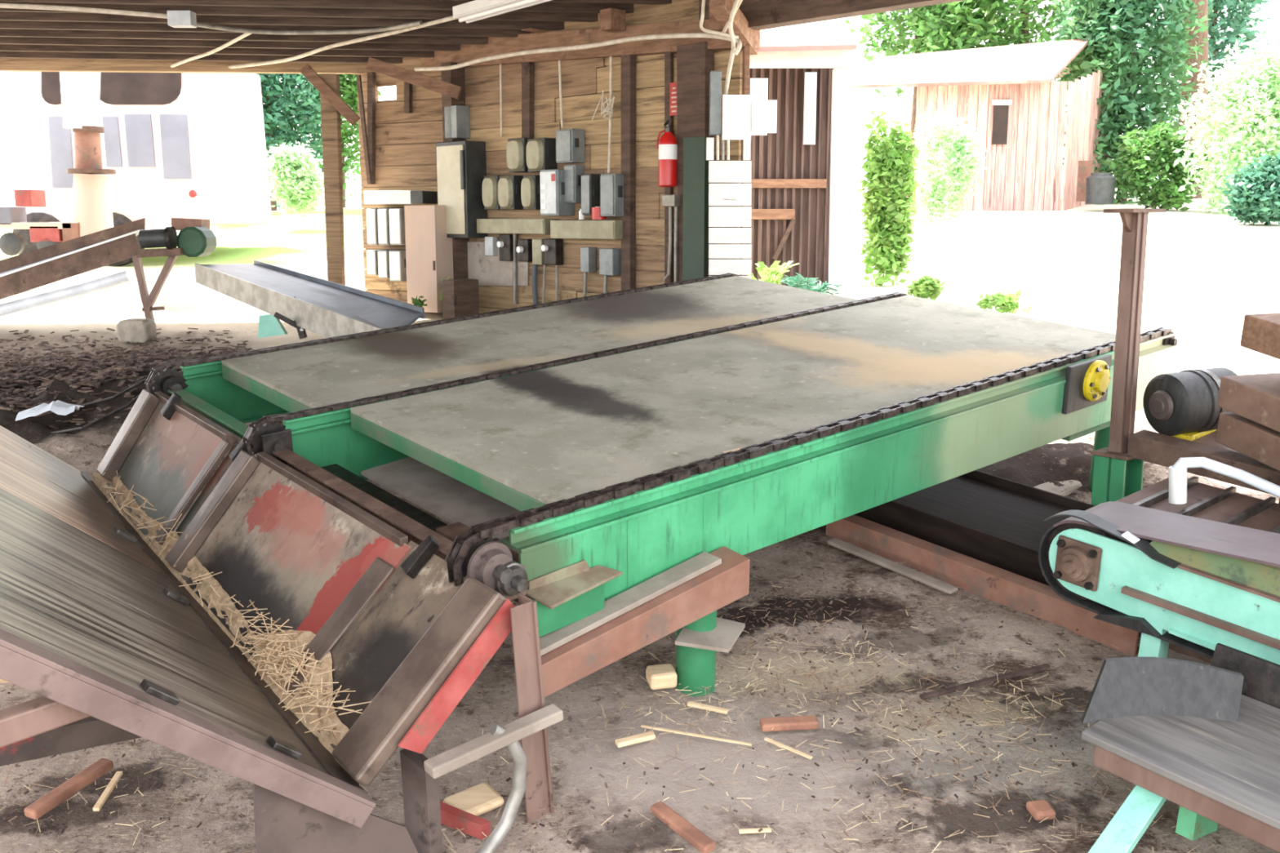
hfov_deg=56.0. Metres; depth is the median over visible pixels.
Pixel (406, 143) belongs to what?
wall
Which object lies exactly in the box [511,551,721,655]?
plank
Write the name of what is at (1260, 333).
block
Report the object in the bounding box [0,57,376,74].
beam
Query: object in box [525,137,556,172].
switch
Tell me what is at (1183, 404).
motor
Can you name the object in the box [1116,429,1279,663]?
frame
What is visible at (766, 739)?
wood splinter
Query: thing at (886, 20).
leafy tree
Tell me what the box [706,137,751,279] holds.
wall
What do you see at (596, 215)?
tape roll
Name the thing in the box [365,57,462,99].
diagonal brace
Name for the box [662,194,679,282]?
outlet box
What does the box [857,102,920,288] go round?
leafy bush
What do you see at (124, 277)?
drain pipe
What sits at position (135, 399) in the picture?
cable
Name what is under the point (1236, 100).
leafy bush
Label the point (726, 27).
cable
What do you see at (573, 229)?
wireway
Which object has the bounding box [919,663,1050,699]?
stick
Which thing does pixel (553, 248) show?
box
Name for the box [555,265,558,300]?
conduit
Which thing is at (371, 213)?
box
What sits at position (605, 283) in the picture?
conduit
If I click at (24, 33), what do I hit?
ceiling
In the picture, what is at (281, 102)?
leafy tree
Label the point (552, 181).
switch box
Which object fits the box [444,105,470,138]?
electrical box
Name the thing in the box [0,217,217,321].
conveyor
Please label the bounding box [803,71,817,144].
strip
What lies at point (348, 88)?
leafy tree
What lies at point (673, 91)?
fire sign
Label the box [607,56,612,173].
conduit
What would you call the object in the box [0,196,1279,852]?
ground
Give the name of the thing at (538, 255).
box
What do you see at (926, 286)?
leafy bush
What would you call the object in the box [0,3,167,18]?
cable
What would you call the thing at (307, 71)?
diagonal brace
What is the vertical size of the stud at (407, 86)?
0.320 m
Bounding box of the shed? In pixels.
[853,38,1115,210]
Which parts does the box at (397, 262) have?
door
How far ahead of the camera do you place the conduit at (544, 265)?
9.71 m
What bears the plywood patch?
attached to the wall at (584, 82)
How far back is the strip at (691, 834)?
3.50 m
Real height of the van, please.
2.395 m
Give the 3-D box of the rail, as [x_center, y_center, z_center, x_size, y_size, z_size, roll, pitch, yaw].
[1.413,0.638,5.152,0.095,0.288,1.555,-8,13,-40]
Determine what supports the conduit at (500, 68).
attached to the wall at (584, 82)
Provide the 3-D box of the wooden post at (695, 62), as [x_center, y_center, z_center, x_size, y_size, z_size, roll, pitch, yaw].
[0.384,-1.754,8.369,0.090,1.745,0.287,-9,14,-43]
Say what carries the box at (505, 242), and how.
attached to the wall at (584, 82)
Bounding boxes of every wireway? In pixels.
[363,190,425,204]
[476,218,556,234]
[550,220,622,239]
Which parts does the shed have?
door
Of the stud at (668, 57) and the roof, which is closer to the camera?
the stud at (668, 57)
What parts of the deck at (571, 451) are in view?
panel frame, bearing plate, chain, panel frame, deck panel, gusset plate, chain, leg, collar plate, deck panel, bark strip, chain, leg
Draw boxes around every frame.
[749,49,853,68]
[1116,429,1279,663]
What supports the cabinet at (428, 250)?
on the ground
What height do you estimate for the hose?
0.408 m
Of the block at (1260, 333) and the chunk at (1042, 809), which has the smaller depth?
the chunk at (1042, 809)
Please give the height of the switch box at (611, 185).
0.309 m
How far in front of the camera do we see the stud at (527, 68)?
9.57 m
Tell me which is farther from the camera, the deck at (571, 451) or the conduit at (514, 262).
the conduit at (514, 262)
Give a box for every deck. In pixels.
[0,425,443,852]
[144,272,1182,696]
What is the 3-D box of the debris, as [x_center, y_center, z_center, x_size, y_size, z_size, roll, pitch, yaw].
[-3.652,-0.420,8.459,1.974,0.312,3.699,-5,11,-26]
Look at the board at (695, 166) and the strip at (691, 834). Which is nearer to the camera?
the strip at (691, 834)
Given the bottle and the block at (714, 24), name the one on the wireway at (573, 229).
the bottle
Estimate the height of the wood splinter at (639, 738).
0.027 m
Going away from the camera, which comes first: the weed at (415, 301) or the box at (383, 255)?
the weed at (415, 301)
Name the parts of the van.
panel, panel, panel, rust panel, panel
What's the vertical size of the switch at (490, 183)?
0.277 m
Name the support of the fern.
on the ground
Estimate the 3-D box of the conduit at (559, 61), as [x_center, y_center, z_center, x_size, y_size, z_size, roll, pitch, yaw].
[-0.613,-2.593,9.295,0.018,0.554,0.044,-9,14,-43]
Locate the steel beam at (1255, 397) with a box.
[1217,373,1279,432]
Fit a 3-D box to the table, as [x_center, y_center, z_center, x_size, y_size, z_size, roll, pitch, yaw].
[1.962,1.084,3.039,0.799,0.568,1.691,-8,13,-40]
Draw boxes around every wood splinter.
[93,771,123,811]
[614,731,655,747]
[640,724,751,746]
[687,701,728,714]
[738,827,771,834]
[764,737,812,759]
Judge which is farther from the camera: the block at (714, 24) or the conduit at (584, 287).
the conduit at (584, 287)
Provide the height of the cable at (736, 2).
0.578 m
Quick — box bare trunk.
[1177,0,1208,198]
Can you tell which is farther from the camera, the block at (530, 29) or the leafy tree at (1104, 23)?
the leafy tree at (1104, 23)
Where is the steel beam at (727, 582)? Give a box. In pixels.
[511,546,750,697]
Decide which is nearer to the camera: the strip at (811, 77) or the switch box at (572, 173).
the switch box at (572, 173)
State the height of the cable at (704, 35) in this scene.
0.216 m
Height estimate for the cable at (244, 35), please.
0.118 m
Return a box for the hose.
[474,723,526,852]
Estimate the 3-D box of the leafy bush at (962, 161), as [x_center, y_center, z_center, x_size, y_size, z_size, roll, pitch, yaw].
[5.102,-4.264,19.914,1.321,2.019,1.148,0,10,0]
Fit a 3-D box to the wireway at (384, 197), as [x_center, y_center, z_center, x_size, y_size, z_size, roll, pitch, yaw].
[-2.196,-2.049,10.762,0.562,0.120,0.200,6,11,31]
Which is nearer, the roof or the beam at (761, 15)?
the beam at (761, 15)
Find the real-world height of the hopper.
1.062 m
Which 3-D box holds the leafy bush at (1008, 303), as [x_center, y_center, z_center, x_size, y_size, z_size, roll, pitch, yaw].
[2.984,-1.023,9.888,0.404,0.224,0.388,0,10,0]
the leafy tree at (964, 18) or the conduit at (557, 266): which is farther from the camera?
the leafy tree at (964, 18)
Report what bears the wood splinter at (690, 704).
on the ground
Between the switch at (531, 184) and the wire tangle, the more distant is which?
the switch at (531, 184)
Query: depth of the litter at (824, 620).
4.05 m
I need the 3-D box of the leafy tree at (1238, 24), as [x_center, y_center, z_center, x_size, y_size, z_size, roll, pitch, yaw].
[14.823,-11.342,30.875,3.590,10.798,2.744,0,10,0]
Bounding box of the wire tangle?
[591,90,615,120]
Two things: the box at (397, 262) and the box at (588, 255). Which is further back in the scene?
the box at (397, 262)
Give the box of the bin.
[441,278,479,319]
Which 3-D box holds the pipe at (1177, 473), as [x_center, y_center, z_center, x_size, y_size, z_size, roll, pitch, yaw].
[2.365,0.227,4.698,0.557,0.194,0.076,4,11,24]
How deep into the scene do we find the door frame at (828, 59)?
10.31 m
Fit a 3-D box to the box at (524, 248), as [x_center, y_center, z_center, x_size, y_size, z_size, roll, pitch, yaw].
[-0.943,-1.438,9.810,0.105,0.184,0.132,-9,14,-43]
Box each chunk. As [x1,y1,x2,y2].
[443,782,503,816]
[645,663,677,689]
[1026,800,1055,820]
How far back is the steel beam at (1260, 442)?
4.98 m
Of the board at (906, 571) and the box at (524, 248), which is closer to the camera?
the board at (906, 571)
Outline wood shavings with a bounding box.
[93,471,371,739]
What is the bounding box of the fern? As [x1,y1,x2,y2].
[779,272,846,294]
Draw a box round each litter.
[0,533,1213,852]
[3,440,1155,852]
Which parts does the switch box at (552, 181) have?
door, switch handle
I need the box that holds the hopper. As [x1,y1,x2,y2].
[96,389,563,839]
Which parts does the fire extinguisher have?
lever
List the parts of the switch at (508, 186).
door, switch handle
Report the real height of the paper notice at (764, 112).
0.210 m
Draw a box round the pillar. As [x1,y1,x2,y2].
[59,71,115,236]
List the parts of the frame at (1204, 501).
bed plate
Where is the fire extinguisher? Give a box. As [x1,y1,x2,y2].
[656,119,677,186]
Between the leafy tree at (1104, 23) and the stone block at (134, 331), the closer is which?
the stone block at (134, 331)
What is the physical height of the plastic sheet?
0.098 m
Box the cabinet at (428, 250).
[404,204,453,312]
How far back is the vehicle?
11.55 m
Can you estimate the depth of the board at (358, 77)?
10.85 m
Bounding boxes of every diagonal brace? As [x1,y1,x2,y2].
[299,63,359,125]
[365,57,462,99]
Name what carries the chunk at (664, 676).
on the ground
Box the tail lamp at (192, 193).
[188,190,196,197]
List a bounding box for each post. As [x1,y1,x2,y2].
[319,73,345,285]
[440,62,469,279]
[740,44,750,275]
[827,67,853,297]
[1091,208,1165,506]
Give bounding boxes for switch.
[481,175,500,209]
[497,175,523,209]
[506,137,533,172]
[520,175,540,209]
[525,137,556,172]
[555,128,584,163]
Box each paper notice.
[722,94,751,139]
[750,78,768,135]
[751,99,777,133]
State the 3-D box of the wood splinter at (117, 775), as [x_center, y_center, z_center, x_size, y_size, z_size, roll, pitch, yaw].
[-1.636,1.121,3.701,0.020,0.037,0.195,0,10,-2]
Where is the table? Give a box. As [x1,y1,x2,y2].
[1080,643,1279,852]
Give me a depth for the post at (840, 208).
10.59 m
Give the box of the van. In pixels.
[10,71,271,265]
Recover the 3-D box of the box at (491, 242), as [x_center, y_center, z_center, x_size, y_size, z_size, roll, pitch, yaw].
[-1.255,-1.524,10.157,0.060,0.158,0.110,-9,14,-43]
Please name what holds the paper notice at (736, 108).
attached to the wall at (723, 259)
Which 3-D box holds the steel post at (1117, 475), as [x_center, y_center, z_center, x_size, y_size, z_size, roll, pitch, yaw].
[2.195,-0.129,5.466,0.290,1.693,0.180,-9,13,-39]
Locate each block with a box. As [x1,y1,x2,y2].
[116,318,156,343]
[521,27,545,32]
[600,8,625,32]
[709,0,734,31]
[1240,312,1279,359]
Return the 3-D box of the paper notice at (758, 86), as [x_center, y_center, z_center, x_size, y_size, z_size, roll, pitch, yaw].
[0.778,-2.096,7.884,0.117,0.363,0.006,0,10,0]
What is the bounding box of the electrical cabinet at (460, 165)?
[435,140,487,238]
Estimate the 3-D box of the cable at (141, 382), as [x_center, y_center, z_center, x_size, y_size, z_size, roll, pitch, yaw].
[-3.239,-0.145,7.006,0.723,0.265,0.117,0,10,2]
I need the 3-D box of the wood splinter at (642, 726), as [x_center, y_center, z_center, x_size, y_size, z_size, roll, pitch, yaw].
[0.185,1.028,4.005,0.380,0.022,0.010,3,10,17]
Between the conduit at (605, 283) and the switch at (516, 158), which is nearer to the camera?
the conduit at (605, 283)
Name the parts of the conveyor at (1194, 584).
leg, slot rail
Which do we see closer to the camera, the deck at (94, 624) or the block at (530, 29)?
the deck at (94, 624)
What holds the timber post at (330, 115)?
on the ground
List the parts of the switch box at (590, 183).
door, switch handle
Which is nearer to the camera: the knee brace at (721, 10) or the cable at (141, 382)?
the cable at (141, 382)
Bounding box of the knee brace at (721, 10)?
[709,0,758,55]
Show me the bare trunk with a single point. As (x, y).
(1202, 7)
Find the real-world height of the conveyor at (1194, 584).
0.848 m
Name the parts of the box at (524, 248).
knob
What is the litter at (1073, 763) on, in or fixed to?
on the ground
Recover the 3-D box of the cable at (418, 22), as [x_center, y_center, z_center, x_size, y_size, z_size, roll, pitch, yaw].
[-2.481,-3.026,9.127,1.733,0.055,0.347,0,10,2]
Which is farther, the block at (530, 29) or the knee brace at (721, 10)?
the block at (530, 29)
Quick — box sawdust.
[91,459,360,786]
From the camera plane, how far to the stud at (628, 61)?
8.83 m
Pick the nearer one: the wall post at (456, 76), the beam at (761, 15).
the beam at (761, 15)
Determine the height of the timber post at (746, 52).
1.672 m
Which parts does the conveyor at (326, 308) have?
leg, leg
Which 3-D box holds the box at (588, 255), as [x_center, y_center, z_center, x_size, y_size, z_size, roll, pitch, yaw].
[-0.399,-1.288,9.282,0.080,0.192,0.098,-9,14,-43]
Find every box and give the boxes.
[166,10,196,27]
[365,208,378,244]
[366,249,378,275]
[377,208,390,244]
[377,249,390,278]
[388,208,405,244]
[389,249,406,281]
[410,191,437,204]
[484,236,497,255]
[497,234,517,261]
[515,238,532,262]
[532,238,544,265]
[539,168,574,215]
[541,238,563,265]
[564,164,584,203]
[580,246,595,272]
[581,173,600,214]
[599,248,621,275]
[600,173,623,216]
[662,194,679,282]
[709,71,721,136]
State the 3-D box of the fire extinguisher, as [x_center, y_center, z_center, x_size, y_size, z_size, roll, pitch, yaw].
[0.190,-1.909,8.420,0.136,0.457,0.150,-9,14,-43]
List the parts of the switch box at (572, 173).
door, switch handle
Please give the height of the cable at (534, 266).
0.344 m
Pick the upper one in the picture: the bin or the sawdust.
the bin
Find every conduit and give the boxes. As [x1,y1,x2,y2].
[499,64,502,137]
[512,233,516,304]
[542,264,546,303]
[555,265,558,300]
[558,60,563,128]
[582,271,586,296]
[603,275,607,293]
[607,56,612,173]
[715,135,719,159]
[721,135,724,159]
[726,139,729,159]
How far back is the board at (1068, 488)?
6.16 m
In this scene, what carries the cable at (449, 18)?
attached to the beam at (8, 64)
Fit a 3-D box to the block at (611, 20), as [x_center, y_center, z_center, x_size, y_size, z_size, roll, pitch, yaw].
[-0.195,-2.914,8.628,0.145,0.144,0.120,-9,14,-43]
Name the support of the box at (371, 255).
attached to the wall at (406, 143)
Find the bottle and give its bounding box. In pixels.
[578,206,584,219]
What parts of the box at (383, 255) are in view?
door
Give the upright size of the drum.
0.600 m
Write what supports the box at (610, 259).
attached to the wall at (584, 82)
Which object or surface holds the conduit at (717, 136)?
attached to the wall at (723, 259)
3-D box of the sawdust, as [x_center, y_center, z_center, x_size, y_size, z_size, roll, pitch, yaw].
[-1.600,0.566,4.451,0.160,0.426,3.012,-7,12,-36]
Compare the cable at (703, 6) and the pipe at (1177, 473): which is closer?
the pipe at (1177, 473)
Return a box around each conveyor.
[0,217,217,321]
[195,260,424,339]
[853,470,1094,586]
[1038,501,1279,664]
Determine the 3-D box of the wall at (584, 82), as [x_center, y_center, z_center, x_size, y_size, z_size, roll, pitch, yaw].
[-0.455,-1.853,9.337,0.050,2.822,3.280,-9,14,-43]
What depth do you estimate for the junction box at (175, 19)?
8.63 m
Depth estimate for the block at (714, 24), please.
7.86 m
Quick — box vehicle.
[0,189,79,255]
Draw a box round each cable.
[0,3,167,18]
[49,386,152,433]
[74,377,146,409]
[170,32,251,67]
[196,20,422,35]
[228,15,457,68]
[413,32,742,71]
[532,264,537,304]
[699,0,738,39]
[721,0,742,32]
[723,0,739,94]
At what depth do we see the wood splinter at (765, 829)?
3.51 m
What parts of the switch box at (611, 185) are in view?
door, switch handle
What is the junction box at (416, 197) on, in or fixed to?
attached to the wall at (406, 143)
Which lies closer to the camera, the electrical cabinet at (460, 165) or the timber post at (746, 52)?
the timber post at (746, 52)
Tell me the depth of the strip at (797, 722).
4.03 m
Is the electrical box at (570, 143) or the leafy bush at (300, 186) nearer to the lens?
the electrical box at (570, 143)
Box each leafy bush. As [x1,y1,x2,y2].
[266,142,324,220]
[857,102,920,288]
[904,273,945,300]
[911,106,987,224]
[975,288,1031,315]
[1102,121,1214,211]
[1172,26,1279,214]
[1216,147,1279,225]
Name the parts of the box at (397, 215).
door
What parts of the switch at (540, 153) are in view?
door, switch handle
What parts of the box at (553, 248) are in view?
knob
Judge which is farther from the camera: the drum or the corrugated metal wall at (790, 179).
the drum
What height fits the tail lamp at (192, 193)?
0.089 m
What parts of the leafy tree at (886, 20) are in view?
crown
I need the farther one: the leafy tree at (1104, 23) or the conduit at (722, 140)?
the leafy tree at (1104, 23)
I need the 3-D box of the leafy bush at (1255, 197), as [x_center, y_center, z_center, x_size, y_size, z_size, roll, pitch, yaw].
[10.358,-3.965,19.944,1.467,1.300,1.344,-7,12,-35]
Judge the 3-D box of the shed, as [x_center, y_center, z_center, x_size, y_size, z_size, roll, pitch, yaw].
[7.926,-6.549,26.260,7.869,3.816,6.600,0,10,0]
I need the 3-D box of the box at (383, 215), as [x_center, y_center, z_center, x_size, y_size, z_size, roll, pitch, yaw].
[-2.233,-1.797,10.810,0.127,0.324,0.232,6,11,31]
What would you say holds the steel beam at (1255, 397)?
on the steel beam at (1260, 442)
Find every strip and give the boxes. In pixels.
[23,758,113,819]
[650,801,715,852]
[760,715,819,732]
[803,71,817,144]
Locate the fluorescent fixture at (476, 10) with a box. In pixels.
[452,0,551,23]
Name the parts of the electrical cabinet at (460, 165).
door, switch handle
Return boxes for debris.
[0,328,254,428]
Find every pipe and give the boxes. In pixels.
[0,270,132,316]
[1168,457,1279,504]
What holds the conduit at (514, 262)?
attached to the wall at (584, 82)
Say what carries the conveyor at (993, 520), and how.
on the ground
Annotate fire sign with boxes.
[669,82,676,115]
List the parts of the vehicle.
frame rail, tank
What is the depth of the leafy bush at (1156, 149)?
23.55 m
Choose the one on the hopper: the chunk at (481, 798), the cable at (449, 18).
the chunk at (481, 798)
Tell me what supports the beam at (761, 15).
attached to the ceiling
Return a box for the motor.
[1142,367,1237,440]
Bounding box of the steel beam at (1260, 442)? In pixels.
[1215,411,1279,471]
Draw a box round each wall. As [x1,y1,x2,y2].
[356,57,443,301]
[464,0,742,313]
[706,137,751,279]
[746,68,833,288]
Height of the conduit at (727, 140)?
0.160 m
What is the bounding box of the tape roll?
[591,206,606,219]
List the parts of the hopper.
plate, rail, plate, plate, rail, plate, foot rail, support post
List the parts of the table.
leg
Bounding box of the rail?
[825,515,1139,657]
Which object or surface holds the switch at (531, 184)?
attached to the wall at (584, 82)
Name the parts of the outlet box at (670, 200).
casing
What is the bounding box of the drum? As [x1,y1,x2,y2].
[1084,172,1115,204]
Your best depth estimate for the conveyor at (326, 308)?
8.56 m
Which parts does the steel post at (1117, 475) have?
plate, cap plate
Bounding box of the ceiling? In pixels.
[0,0,671,63]
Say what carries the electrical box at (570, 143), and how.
attached to the wall at (584, 82)
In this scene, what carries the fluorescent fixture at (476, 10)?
attached to the ceiling
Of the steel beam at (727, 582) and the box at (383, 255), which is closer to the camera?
the steel beam at (727, 582)
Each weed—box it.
[410,295,426,306]
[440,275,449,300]
[747,260,799,284]
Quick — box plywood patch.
[466,241,528,285]
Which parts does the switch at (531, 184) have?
door, switch handle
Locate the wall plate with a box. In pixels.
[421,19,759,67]
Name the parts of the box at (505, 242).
knob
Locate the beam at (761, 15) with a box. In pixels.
[698,0,964,30]
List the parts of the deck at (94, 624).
rail, leg plate, plate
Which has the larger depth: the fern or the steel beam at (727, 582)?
the fern
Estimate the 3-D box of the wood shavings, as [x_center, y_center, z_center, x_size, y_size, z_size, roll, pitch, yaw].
[-1.595,0.539,4.349,0.188,0.377,2.800,-8,12,-37]
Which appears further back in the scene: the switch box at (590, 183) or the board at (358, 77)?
the board at (358, 77)
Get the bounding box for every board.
[355,75,372,184]
[682,136,708,280]
[826,537,958,594]
[1033,480,1082,496]
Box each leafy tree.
[256,73,323,210]
[306,74,382,208]
[844,4,993,196]
[897,0,1076,127]
[1048,0,1212,204]
[1152,0,1272,195]
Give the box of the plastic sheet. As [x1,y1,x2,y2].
[15,400,83,421]
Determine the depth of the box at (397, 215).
10.64 m
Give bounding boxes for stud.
[367,71,375,184]
[404,81,412,113]
[521,62,533,137]
[621,54,635,290]
[664,52,673,283]
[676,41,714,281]
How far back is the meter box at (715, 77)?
7.92 m
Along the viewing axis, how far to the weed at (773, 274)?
9.77 m
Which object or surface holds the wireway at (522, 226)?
attached to the wall at (584, 82)
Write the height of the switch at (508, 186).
0.273 m
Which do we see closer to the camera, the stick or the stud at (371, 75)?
the stick
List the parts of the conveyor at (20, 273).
rail, rail, leg, motor, leg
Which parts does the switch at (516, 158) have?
door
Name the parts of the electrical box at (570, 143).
door, switch handle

